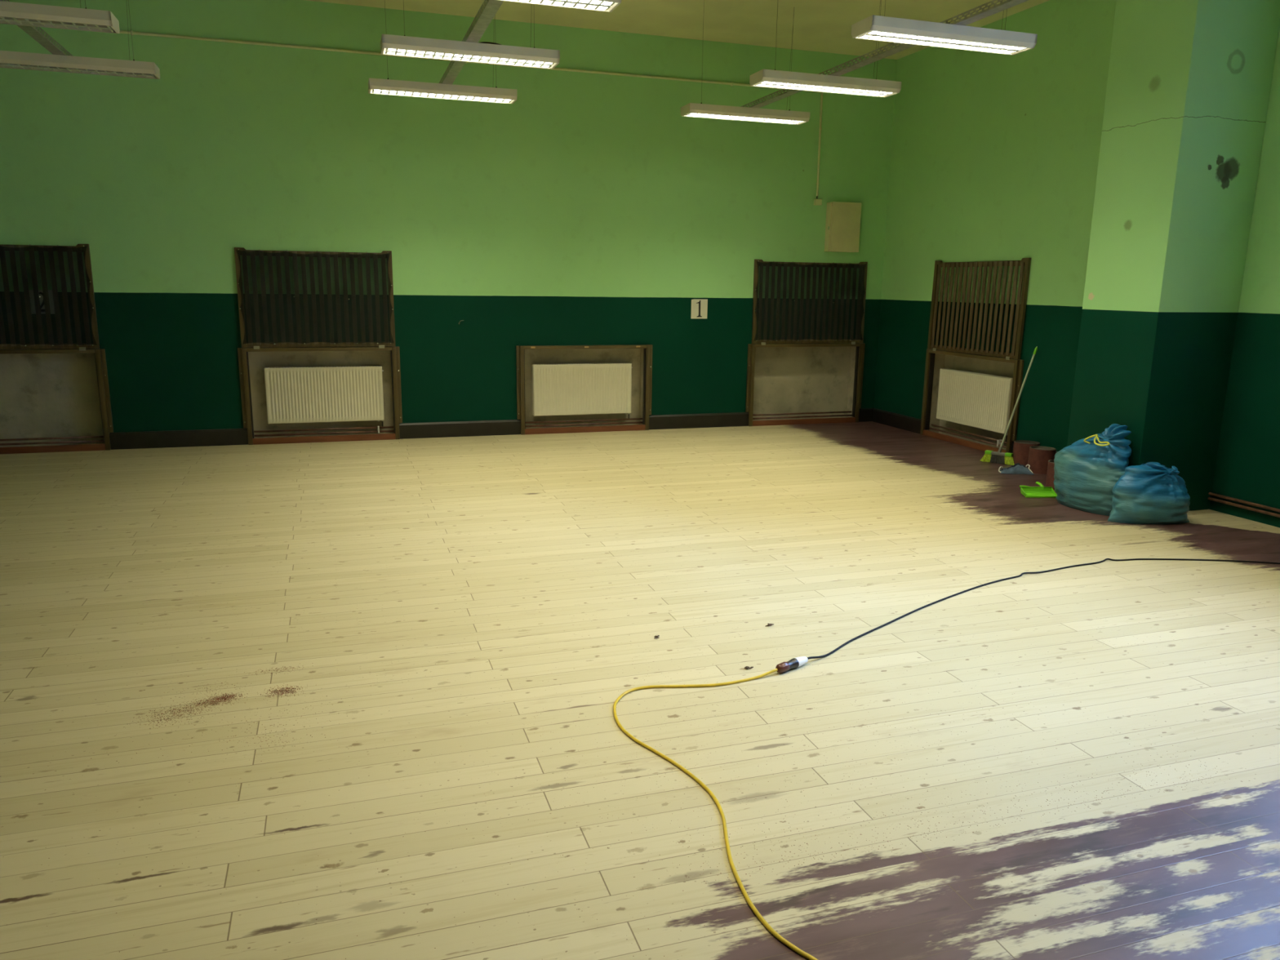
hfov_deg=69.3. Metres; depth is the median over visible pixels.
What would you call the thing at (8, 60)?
ceiling light
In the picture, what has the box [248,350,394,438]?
wall niche
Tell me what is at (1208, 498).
pipe
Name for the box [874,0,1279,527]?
wall
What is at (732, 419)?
baseboard
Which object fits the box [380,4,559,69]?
ceiling light
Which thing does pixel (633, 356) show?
wall niche
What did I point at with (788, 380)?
wall niche
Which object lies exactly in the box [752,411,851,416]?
pipe
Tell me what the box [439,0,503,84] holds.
cable tray
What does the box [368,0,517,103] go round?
ceiling light
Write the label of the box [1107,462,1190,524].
bag
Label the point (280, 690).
sanding dust
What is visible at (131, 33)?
conduit
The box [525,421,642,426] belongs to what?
pipe
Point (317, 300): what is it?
radiator cover
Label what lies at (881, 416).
baseboard
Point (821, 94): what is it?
conduit
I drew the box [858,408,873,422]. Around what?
baseboard
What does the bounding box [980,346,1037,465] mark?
broom
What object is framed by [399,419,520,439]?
baseboard
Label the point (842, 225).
box
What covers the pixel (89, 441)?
pipe
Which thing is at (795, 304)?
radiator cover
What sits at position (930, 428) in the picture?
pipe
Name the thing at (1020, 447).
belt
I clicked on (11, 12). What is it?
ceiling light
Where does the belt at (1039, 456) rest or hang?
on the floor
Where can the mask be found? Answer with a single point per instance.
(1017, 468)
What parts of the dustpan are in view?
handle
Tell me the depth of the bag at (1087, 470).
6.96 m
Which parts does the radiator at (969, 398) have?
panel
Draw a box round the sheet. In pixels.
[690,298,707,318]
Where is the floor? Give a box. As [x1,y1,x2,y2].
[0,421,1279,959]
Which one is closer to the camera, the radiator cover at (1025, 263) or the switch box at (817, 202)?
the radiator cover at (1025, 263)
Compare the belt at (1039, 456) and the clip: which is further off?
the clip
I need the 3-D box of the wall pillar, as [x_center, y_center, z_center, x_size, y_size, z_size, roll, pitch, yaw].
[3.963,-1.895,6.952,0.760,4.230,0.730,-3,13,-18]
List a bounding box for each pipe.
[0,435,103,441]
[0,440,103,445]
[253,426,393,432]
[253,430,393,436]
[525,417,642,423]
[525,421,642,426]
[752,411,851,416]
[752,414,852,419]
[928,426,1006,448]
[931,423,1006,444]
[1207,497,1279,517]
[1208,492,1279,512]
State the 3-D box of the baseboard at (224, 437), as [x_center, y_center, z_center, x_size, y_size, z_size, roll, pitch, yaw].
[-4.557,-0.409,9.196,1.240,0.165,0.022,-3,13,-18]
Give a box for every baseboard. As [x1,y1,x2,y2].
[109,428,248,449]
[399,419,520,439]
[648,412,748,429]
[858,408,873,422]
[872,408,921,433]
[1010,441,1057,453]
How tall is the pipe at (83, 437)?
0.021 m
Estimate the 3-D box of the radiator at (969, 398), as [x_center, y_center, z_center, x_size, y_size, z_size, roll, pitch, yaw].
[3.586,-0.815,9.879,0.143,0.643,1.167,-3,13,-18]
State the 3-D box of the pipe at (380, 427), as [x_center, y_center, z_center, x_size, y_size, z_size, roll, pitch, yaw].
[-3.286,-0.529,9.680,1.399,0.021,0.021,-3,13,-18]
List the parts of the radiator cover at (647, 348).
rail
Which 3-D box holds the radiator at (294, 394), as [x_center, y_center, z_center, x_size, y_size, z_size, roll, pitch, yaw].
[-3.262,-0.858,9.649,1.167,0.640,0.143,-3,13,-18]
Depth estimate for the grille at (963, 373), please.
9.85 m
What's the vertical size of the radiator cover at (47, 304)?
1.941 m
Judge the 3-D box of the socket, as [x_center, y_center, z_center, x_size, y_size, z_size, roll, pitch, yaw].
[0.642,0.814,4.057,0.118,0.044,0.077,-3,13,-18]
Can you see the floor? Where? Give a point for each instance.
(116, 566)
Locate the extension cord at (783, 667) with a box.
[613,657,817,959]
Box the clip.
[996,440,1002,446]
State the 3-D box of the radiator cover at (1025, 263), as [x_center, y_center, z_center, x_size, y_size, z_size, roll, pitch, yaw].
[3.487,-1.322,9.736,0.084,1.941,1.557,-3,13,-18]
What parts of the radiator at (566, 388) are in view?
panel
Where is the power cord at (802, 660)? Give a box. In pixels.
[795,558,1279,667]
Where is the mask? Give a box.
[998,462,1034,475]
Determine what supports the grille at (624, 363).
attached to the radiator at (566, 388)
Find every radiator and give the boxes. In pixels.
[263,365,384,426]
[531,362,632,418]
[936,368,1013,441]
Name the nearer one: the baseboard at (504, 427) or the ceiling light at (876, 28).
the ceiling light at (876, 28)
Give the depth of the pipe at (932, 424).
9.99 m
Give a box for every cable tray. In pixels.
[0,0,73,56]
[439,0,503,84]
[740,0,1028,108]
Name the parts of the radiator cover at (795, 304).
rail, slat panel, lid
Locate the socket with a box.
[775,657,799,673]
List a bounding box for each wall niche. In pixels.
[0,353,103,447]
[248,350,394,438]
[524,348,643,428]
[752,346,856,420]
[926,353,1014,449]
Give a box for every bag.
[1053,423,1131,515]
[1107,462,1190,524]
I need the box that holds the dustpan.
[1019,481,1057,497]
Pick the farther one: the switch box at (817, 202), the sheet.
the switch box at (817, 202)
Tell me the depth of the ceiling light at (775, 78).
7.38 m
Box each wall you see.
[0,0,897,432]
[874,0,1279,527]
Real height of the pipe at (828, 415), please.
0.021 m
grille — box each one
[264,365,381,368]
[532,362,629,364]
[941,368,1013,378]
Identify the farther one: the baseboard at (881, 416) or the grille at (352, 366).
the baseboard at (881, 416)
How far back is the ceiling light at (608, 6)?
5.29 m
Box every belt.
[1013,440,1039,466]
[1027,445,1056,474]
[1045,459,1054,489]
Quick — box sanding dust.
[3,577,1277,959]
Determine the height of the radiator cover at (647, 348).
0.972 m
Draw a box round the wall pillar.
[1066,0,1279,511]
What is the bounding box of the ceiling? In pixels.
[306,0,1049,59]
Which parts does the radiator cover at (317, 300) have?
lid, rail, slat panel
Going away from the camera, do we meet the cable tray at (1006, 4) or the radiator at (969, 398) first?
the cable tray at (1006, 4)
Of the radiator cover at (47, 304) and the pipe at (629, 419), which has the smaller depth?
the radiator cover at (47, 304)
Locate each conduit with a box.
[119,30,819,92]
[816,92,822,195]
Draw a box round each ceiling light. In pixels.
[0,0,119,33]
[0,2,159,79]
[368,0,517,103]
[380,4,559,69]
[498,0,621,12]
[680,0,809,124]
[749,0,901,97]
[851,0,1037,55]
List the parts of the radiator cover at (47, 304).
slat panel, rail, lid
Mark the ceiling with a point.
(819, 25)
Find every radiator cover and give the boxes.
[0,244,113,453]
[234,247,402,444]
[515,344,652,435]
[745,259,867,426]
[920,257,1031,453]
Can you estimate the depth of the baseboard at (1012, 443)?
9.21 m
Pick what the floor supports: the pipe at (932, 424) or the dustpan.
the dustpan
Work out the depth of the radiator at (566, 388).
10.41 m
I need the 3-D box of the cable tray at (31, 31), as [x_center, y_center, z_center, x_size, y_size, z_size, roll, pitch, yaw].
[-3.930,-2.939,5.613,0.084,0.048,3.650,-3,13,-18]
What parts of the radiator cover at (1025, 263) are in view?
rail, slat panel, lid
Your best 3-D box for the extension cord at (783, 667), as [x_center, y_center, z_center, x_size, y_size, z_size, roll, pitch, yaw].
[0.606,1.059,2.902,0.917,0.045,2.300,-3,13,-18]
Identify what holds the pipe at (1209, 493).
attached to the wall at (994, 157)
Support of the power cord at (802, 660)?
on the floor
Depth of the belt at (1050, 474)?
7.80 m
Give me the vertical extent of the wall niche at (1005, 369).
0.957 m
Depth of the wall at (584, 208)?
9.51 m
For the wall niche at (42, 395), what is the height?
0.957 m
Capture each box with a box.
[813,195,822,205]
[824,201,861,252]
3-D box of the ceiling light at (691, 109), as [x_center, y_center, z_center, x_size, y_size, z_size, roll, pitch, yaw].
[1.016,-3.950,8.739,1.235,1.030,0.245,-3,13,-18]
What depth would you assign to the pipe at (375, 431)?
9.64 m

